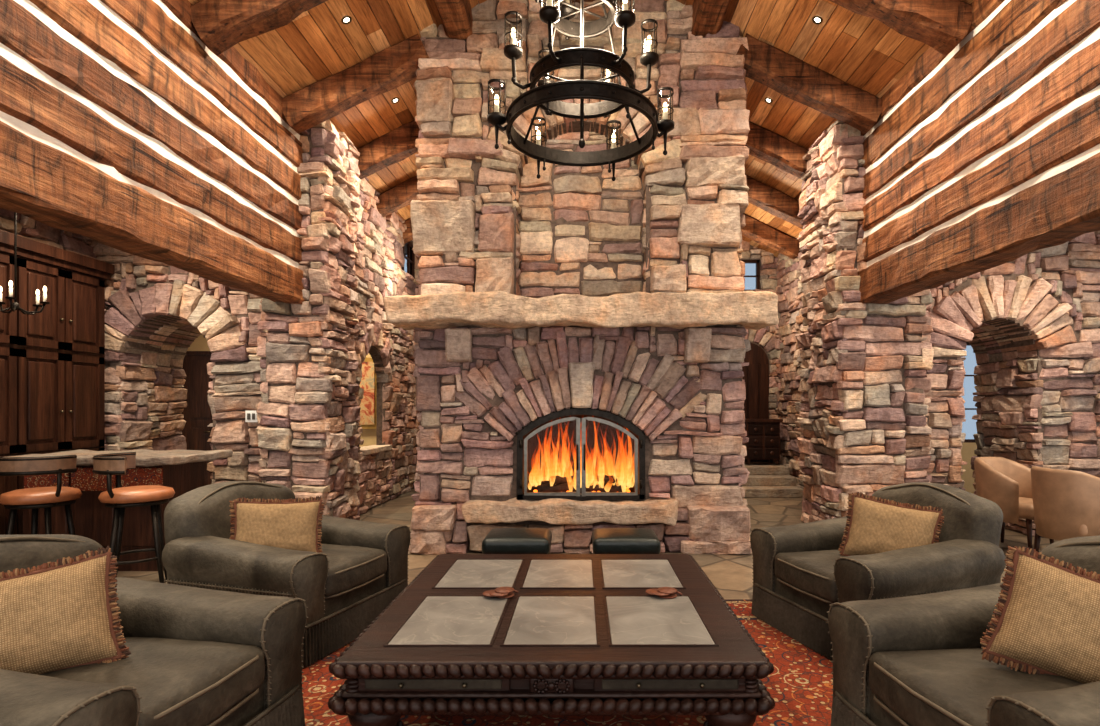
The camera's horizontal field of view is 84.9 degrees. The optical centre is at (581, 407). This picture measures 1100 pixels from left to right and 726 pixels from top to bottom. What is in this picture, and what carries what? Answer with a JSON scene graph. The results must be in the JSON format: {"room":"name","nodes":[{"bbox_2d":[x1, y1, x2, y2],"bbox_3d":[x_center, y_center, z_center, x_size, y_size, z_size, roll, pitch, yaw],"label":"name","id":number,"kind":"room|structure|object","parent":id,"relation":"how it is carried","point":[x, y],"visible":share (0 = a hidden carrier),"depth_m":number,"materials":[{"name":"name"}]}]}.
{"room":"living room","nodes":[
{"label":"living room","id":0,"kind":"room"},
{"bbox_2d":[0,209,97,259],"bbox_3d":[-5.397,-0.329,2.667,0.406,3.458,7.735,0,0,0],"label":"wall","id":1,"kind":"structure","parent":0,"point":[29,228],"depth_m":5.90,"materials":[{"name":"wood"}]},
{"bbox_2d":[0,0,306,303],"bbox_3d":[-3.086,-2.186,2.610,0.369,2.217,7.620,0,0,0],"label":"wall","id":2,"kind":"structure","parent":0,"point":[121,129],"depth_m":4.10,"materials":[{"name":"brown wood"}]},
{"bbox_2d":[89,241,265,483],"bbox_3d":[-4.148,-0.324,6.938,2.465,3.458,1.198,0,0,0],"label":"wall","id":3,"kind":"structure","parent":0,"point":[154,310],"depth_m":6.47,"materials":[{"name":"beige stone"}]},
{"bbox_2d":[187,335,375,446],"bbox_3d":[-5.450,-0.325,8.925,4.600,3.450,2.850,0,0,0],"label":"wall","id":4,"kind":"structure","parent":0,"point":[200,343],"depth_m":10.20,"materials":[{"name":"paint"}]},
{"bbox_2d":[182,351,212,485],"bbox_3d":[-6.700,0.220,10.136,1.120,2.360,0.097,0,0,0],"label":"door","id":5,"kind":"structure","parent":4,"relation":"in","point":[197,414],"depth_m":10.14,"materials":[{"name":"brown wood"}]},
{"bbox_2d":[359,358,375,428],"bbox_3d":[-3.650,-0.250,10.150,0.420,1.200,0.080,0,0,0],"label":"framed painting","id":6,"kind":"object","parent":4,"relation":"attached to","point":[368,380],"visible":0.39,"depth_m":10.11,"materials":[{"name":"paint"}]},
{"bbox_2d":[353,177,419,515],"bbox_3d":[-2.987,-0.893,9.052,0.336,4.613,3.985,0,0,0],"label":"wall","id":7,"kind":"structure","parent":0,"point":[387,467],"depth_m":8.93,"materials":[{"name":"stone"}]},
{"bbox_2d":[401,241,414,278],"bbox_3d":[-3.030,-2.580,10.275,0.060,0.640,0.950,0,0,0],"label":"window","id":8,"kind":"structure","parent":7,"relation":"in","point":[409,266],"depth_m":10.44,"materials":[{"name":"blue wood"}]},
{"bbox_2d":[188,0,973,256],"bbox_3d":[0.000,-3.579,5.100,8.130,2.052,12.600,0,0,0],"label":"ceiling","id":9,"kind":"structure","parent":0,"point":[861,51],"depth_m":5.69,"materials":[{"name":"brown wood"}]},
{"bbox_2d":[341,16,351,23],"bbox_3d":[-2.084,-3.459,5.313,0.101,0.047,0.096,0,0,0],"label":"recessed light","id":10,"kind":"object","parent":9,"relation":"in","point":[345,19],"depth_m":5.35,"materials":[{"name":"white metal"}]},
{"bbox_2d":[391,97,398,103],"bbox_3d":[-2.086,-3.459,6.704,0.098,0.047,0.131,0,0,0],"label":"recessed light","id":11,"kind":"object","parent":9,"relation":"in","point":[394,100],"depth_m":6.75,"materials":[{"name":"white metal"}]},
{"bbox_2d":[487,0,674,180],"bbox_3d":[-0.005,-3.062,4.475,1.200,2.375,1.245,0,0,33],"label":"lantern chandelier","id":12,"kind":"object","parent":9,"relation":"hanging from","point":[548,93],"visible":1,"depth_m":4.35,"materials":[{"name":"metal"}]},
{"bbox_2d":[190,0,971,258],"bbox_3d":[0.274,-3.455,5.275,6.769,1.972,9.627,0,0,0],"label":"rafters","id":13,"kind":"object","parent":9,"relation":"attached to","point":[941,25],"depth_m":5.91,"materials":[{"name":"brown wood"}]},
{"bbox_2d":[433,0,730,39],"bbox_3d":[-0.003,-4.048,4.900,2.730,0.783,12.200,0,0,0],"label":"beam","id":14,"kind":"structure","parent":9,"relation":"attached to","point":[708,16],"depth_m":5.68,"materials":[{"name":"brown wood"}]},
{"bbox_2d":[765,97,772,103],"bbox_3d":[2.086,-3.459,6.704,0.098,0.047,0.131,0,0,0],"label":"recessed light","id":15,"kind":"object","parent":9,"relation":"in","point":[769,100],"depth_m":6.75,"materials":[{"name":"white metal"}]},
{"bbox_2d":[812,16,822,23],"bbox_3d":[2.084,-3.459,5.313,0.101,0.047,0.096,0,0,0],"label":"recessed light","id":16,"kind":"object","parent":9,"relation":"in","point":[818,19],"depth_m":5.35,"materials":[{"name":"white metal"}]},
{"bbox_2d":[117,488,1058,598],"bbox_3d":[0.000,1.460,5.250,18.000,0.120,14.500,0,0,0],"label":"floor","id":17,"kind":"structure","parent":0,"point":[731,575],"depth_m":6.15,"materials":[{"name":"beige stone"}]},
{"bbox_2d":[0,455,81,534],"bbox_3d":[-4.097,0.878,4.535,0.534,1.049,0.511,0,0,-10],"label":"bar stool","id":18,"kind":"object","parent":17,"relation":"on","point":[35,498],"visible":0.59,"depth_m":4.41,"materials":[{"name":"leather"}]},
{"bbox_2d":[0,230,114,534],"bbox_3d":[-5.125,-0.060,4.365,0.310,2.920,4.030,0,0,0],"label":"pantry cabinet","id":19,"kind":"object","parent":17,"relation":"on","point":[52,360],"visible":0.66,"depth_m":5.67,"materials":[{"name":"brown wood"}]},
{"bbox_2d":[8,449,232,570],"bbox_3d":[-4.150,0.898,5.420,1.515,1.003,0.864,0,0,0],"label":"bar counter","id":20,"kind":"object","parent":17,"relation":"on","point":[181,470],"depth_m":5.14,"materials":[{"name":"wood"}]},
{"bbox_2d":[92,452,174,582],"bbox_3d":[-3.434,0.878,4.612,0.511,1.049,0.534,0,0,-30],"label":"bar stool","id":21,"kind":"object","parent":17,"relation":"on","point":[120,498],"visible":0.81,"depth_m":4.50,"materials":[{"name":"leather"}]},
{"bbox_2d":[256,119,360,519],"bbox_3d":[-3.045,-0.849,6.758,0.878,4.514,1.062,0,0,0],"label":"stone pillar","id":22,"kind":"structure","parent":17,"relation":"on","point":[308,412],"depth_m":6.34,"materials":[{"name":"beige stone"}]},
{"bbox_2d":[245,411,257,421],"bbox_3d":[-3.504,0.090,6.410,0.127,0.106,0.099,0,0,0],"label":"switch plate","id":23,"kind":"object","parent":22,"relation":"attached to","point":[250,416],"visible":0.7,"depth_m":6.36,"materials":[{"name":"white plastic"}]},
{"bbox_2d":[482,528,551,553],"bbox_3d":[-0.490,1.171,4.600,0.500,0.457,0.440,0,0,0],"label":"footstool","id":24,"kind":"object","parent":17,"relation":"on","point":[498,540],"visible":0.73,"depth_m":4.39,"materials":[{"name":"black leather"}]},
{"bbox_2d":[302,599,832,725],"bbox_3d":[-0.100,1.394,2.400,3.900,0.012,3.900,0,0,0],"label":"oriental rug","id":25,"kind":"object","parent":17,"relation":"on","point":[799,684],"visible":0.02,"depth_m":2.84,"materials":[{"name":"fabric"}]},
{"bbox_2d":[0,534,308,725],"bbox_3d":[-1.820,0.933,2.150,1.164,0.898,1.125,0,0,9],"label":"armchair","id":26,"kind":"object","parent":25,"relation":"on","point":[198,656],"visible":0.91,"depth_m":2.26,"materials":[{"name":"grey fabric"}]},
{"bbox_2d":[0,546,130,674],"bbox_3d":[-1.919,0.756,2.080,0.586,0.474,0.228,0,0,-31],"label":"throw pillow","id":27,"kind":"object","parent":26,"relation":"on","point":[63,613],"visible":0.82,"depth_m":2.08,"materials":[{"name":"fabric"}]},
{"bbox_2d":[162,481,411,668],"bbox_3d":[-1.878,0.933,3.818,1.164,0.898,1.125,0,0,17],"label":"armchair","id":28,"kind":"object","parent":25,"relation":"on","point":[361,568],"visible":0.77,"depth_m":3.50,"materials":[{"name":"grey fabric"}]},
{"bbox_2d":[229,496,324,552],"bbox_3d":[-1.870,0.760,3.679,0.543,0.432,0.221,0,0,-25],"label":"throw pillow","id":29,"kind":"object","parent":28,"relation":"on","point":[293,524],"visible":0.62,"depth_m":3.64,"materials":[{"name":"fabric"}]},
{"bbox_2d":[328,554,774,725],"bbox_3d":[-0.115,1.167,3.080,1.687,0.442,1.737,0,0,0],"label":"coffee table","id":30,"kind":"object","parent":25,"relation":"on","point":[580,634],"visible":0.99,"depth_m":2.39,"materials":[{"name":"brown wood"}]},
{"bbox_2d":[483,587,517,597],"bbox_3d":[-0.418,0.931,3.025,0.153,0.032,0.146,0,0,16],"label":"coasters","id":31,"kind":"object","parent":30,"relation":"on","point":[500,592],"visible":1,"depth_m":3.00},
{"bbox_2d":[646,587,682,598],"bbox_3d":[0.405,0.931,3.034,0.148,0.032,0.152,0,0,-44],"label":"coasters","id":32,"kind":"object","parent":30,"relation":"on","point":[662,592],"visible":1,"depth_m":3.01,"materials":[{"name":"brown leather"}]},
{"bbox_2d":[749,482,1005,660],"bbox_3d":[1.828,0.933,3.718,1.164,0.898,1.125,0,0,-17],"label":"armchair","id":33,"kind":"object","parent":25,"relation":"on","point":[799,570],"visible":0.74,"depth_m":3.46,"materials":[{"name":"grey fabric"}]},
{"bbox_2d":[838,492,944,555],"bbox_3d":[1.860,0.760,3.621,0.567,0.466,0.223,0,0,29],"label":"throw pillow","id":34,"kind":"object","parent":33,"relation":"on","point":[874,525],"visible":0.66,"depth_m":3.58,"materials":[{"name":"fabric"}]},
{"bbox_2d":[826,535,1099,725],"bbox_3d":[1.670,0.933,2.089,1.164,0.898,1.125,0,0,-9],"label":"armchair","id":35,"kind":"object","parent":25,"relation":"on","point":[917,660],"visible":0.84,"depth_m":2.24,"materials":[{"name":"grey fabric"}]},
{"bbox_2d":[980,546,1099,683],"bbox_3d":[1.700,0.756,2.030,0.595,0.508,0.229,0,0,31],"label":"throw pillow","id":36,"kind":"object","parent":35,"relation":"on","point":[1046,620],"visible":0.84,"depth_m":2.04,"materials":[{"name":"fabric"}]},
{"bbox_2d":[383,0,778,554],"bbox_3d":[0.004,-1.696,6.561,3.662,6.209,2.173,0,0,0],"label":"fireplace","id":37,"kind":"object","parent":17,"relation":"on","point":[576,287],"visible":0.95,"depth_m":5.90,"materials":[{"name":"stone"}]},
{"bbox_2d":[515,407,645,499],"bbox_3d":[-0.010,0.439,5.860,1.286,0.912,0.130,0,0,0],"label":"doors","id":38,"kind":"structure","parent":37,"relation":"attached to","point":[522,444],"depth_m":5.85,"materials":[{"name":"black metal"}]},
{"bbox_2d":[532,473,629,493],"bbox_3d":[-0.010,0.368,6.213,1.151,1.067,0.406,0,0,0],"label":"logs","id":39,"kind":"object","parent":37,"relation":"in","point":[594,482],"visible":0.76,"depth_m":6.10},
{"bbox_2d":[592,528,660,553],"bbox_3d":[0.330,1.171,4.600,0.500,0.457,0.440,0,0,0],"label":"footstool","id":40,"kind":"object","parent":17,"relation":"on","point":[604,540],"visible":0.6,"depth_m":4.39,"materials":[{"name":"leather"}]},
{"bbox_2d":[742,462,803,497],"bbox_3d":[2.604,1.190,10.125,1.720,0.430,1.559,0,0,0],"label":"stone steps","id":41,"kind":"structure","parent":17,"relation":"on","point":[765,479],"depth_m":9.67,"materials":[{"name":"beige stone"}]},
{"bbox_2d":[743,419,782,463],"bbox_3d":[3.100,0.579,10.450,0.640,0.774,0.480,0,0,0],"label":"chest","id":42,"kind":"object","parent":41,"relation":"on","point":[763,435],"visible":0.99,"depth_m":10.23,"materials":[{"name":"brown wood"}]},
{"bbox_2d":[795,120,933,522],"bbox_3d":[3.194,-0.822,6.876,1.144,4.461,1.309,0,0,0],"label":"stone pillar","id":43,"kind":"structure","parent":17,"relation":"on","point":[864,384],"depth_m":6.33,"materials":[{"name":"beige stone"}]},
{"bbox_2d":[974,457,1053,548],"bbox_3d":[4.281,0.956,5.983,0.680,0.891,0.617,0,0,-30],"label":"dining chair","id":44,"kind":"object","parent":17,"relation":"on","point":[1005,482],"visible":0.54,"depth_m":5.86,"materials":[{"name":"beige leather"}]},
{"bbox_2d":[1030,466,1099,551],"bbox_3d":[4.202,0.956,5.097,0.617,0.891,0.680,0,0,-5],"label":"dining chair","id":45,"kind":"object","parent":17,"relation":"on","point":[1066,503],"visible":0.96,"depth_m":4.93,"materials":[{"name":"beige leather"}]},
{"bbox_2d":[740,240,778,462],"bbox_3d":[0.267,-1.595,11.136,7.009,6.009,0.528,0,0,0],"label":"wall","id":46,"kind":"structure","parent":0,"point":[765,338],"depth_m":10.95,"materials":[{"name":"stone"}]},
{"bbox_2d":[740,260,759,290],"bbox_3d":[2.800,-2.450,11.180,1.000,0.600,0.060,0,0,0],"label":"window","id":47,"kind":"structure","parent":46,"relation":"in","point":[752,267],"depth_m":11.18,"materials":[{"name":"blue glass"}]},
{"bbox_2d":[742,343,768,460],"bbox_3d":[3.020,-0.117,10.957,0.800,2.165,0.055,0,0,0],"label":"door","id":48,"kind":"structure","parent":46,"relation":"in","point":[756,374],"depth_m":10.95,"materials":[{"name":"brown wood"}]},
{"bbox_2d":[774,238,804,488],"bbox_3d":[3.744,-0.848,9.250,0.513,4.505,3.900,0,0,0],"label":"wall","id":49,"kind":"structure","parent":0,"point":[789,289],"depth_m":10.27,"materials":[{"name":"stone"}]},
{"bbox_2d":[960,443,976,493],"bbox_3d":[6.100,-0.325,9.600,4.200,3.450,0.200,0,0,0],"label":"wall","id":50,"kind":"structure","parent":0,"point":[967,451],"depth_m":9.50,"materials":[{"name":"paint"}]},
{"bbox_2d":[961,342,976,442],"bbox_3d":[6.350,-0.250,9.580,1.100,1.600,0.060,0,0,0],"label":"window","id":51,"kind":"structure","parent":50,"relation":"in","point":[969,428],"depth_m":9.58,"materials":[{"name":"blue glass"}]},
{"bbox_2d":[858,0,1099,303],"bbox_3d":[3.087,-2.191,2.610,0.362,2.216,7.620,0,0,0],"label":"wall","id":52,"kind":"structure","parent":0,"point":[984,154],"depth_m":4.37,"materials":[{"name":"brown wood"}]},
{"bbox_2d":[924,230,1099,536],"bbox_3d":[5.578,-0.323,6.943,5.317,3.455,1.194,0,0,0],"label":"wall","id":53,"kind":"structure","parent":0,"point":[1030,322],"depth_m":6.47,"materials":[{"name":"beige stone"}]},
{"bbox_3d":[-6.100,-2.100,4.500,5.800,0.100,13.000,0,0,0],"label":"ceiling","id":54,"kind":"structure","parent":0,"visible":0},
{"bbox_2d":[0,212,49,314],"bbox_3d":[-4.719,-1.422,5.018,0.450,1.257,0.433,0,0,0],"label":"pendant light","id":55,"kind":"object","parent":54,"relation":"hanging from","point":[14,306],"visible":0.92,"depth_m":5.00,"materials":[{"name":"metal"}]}
]}

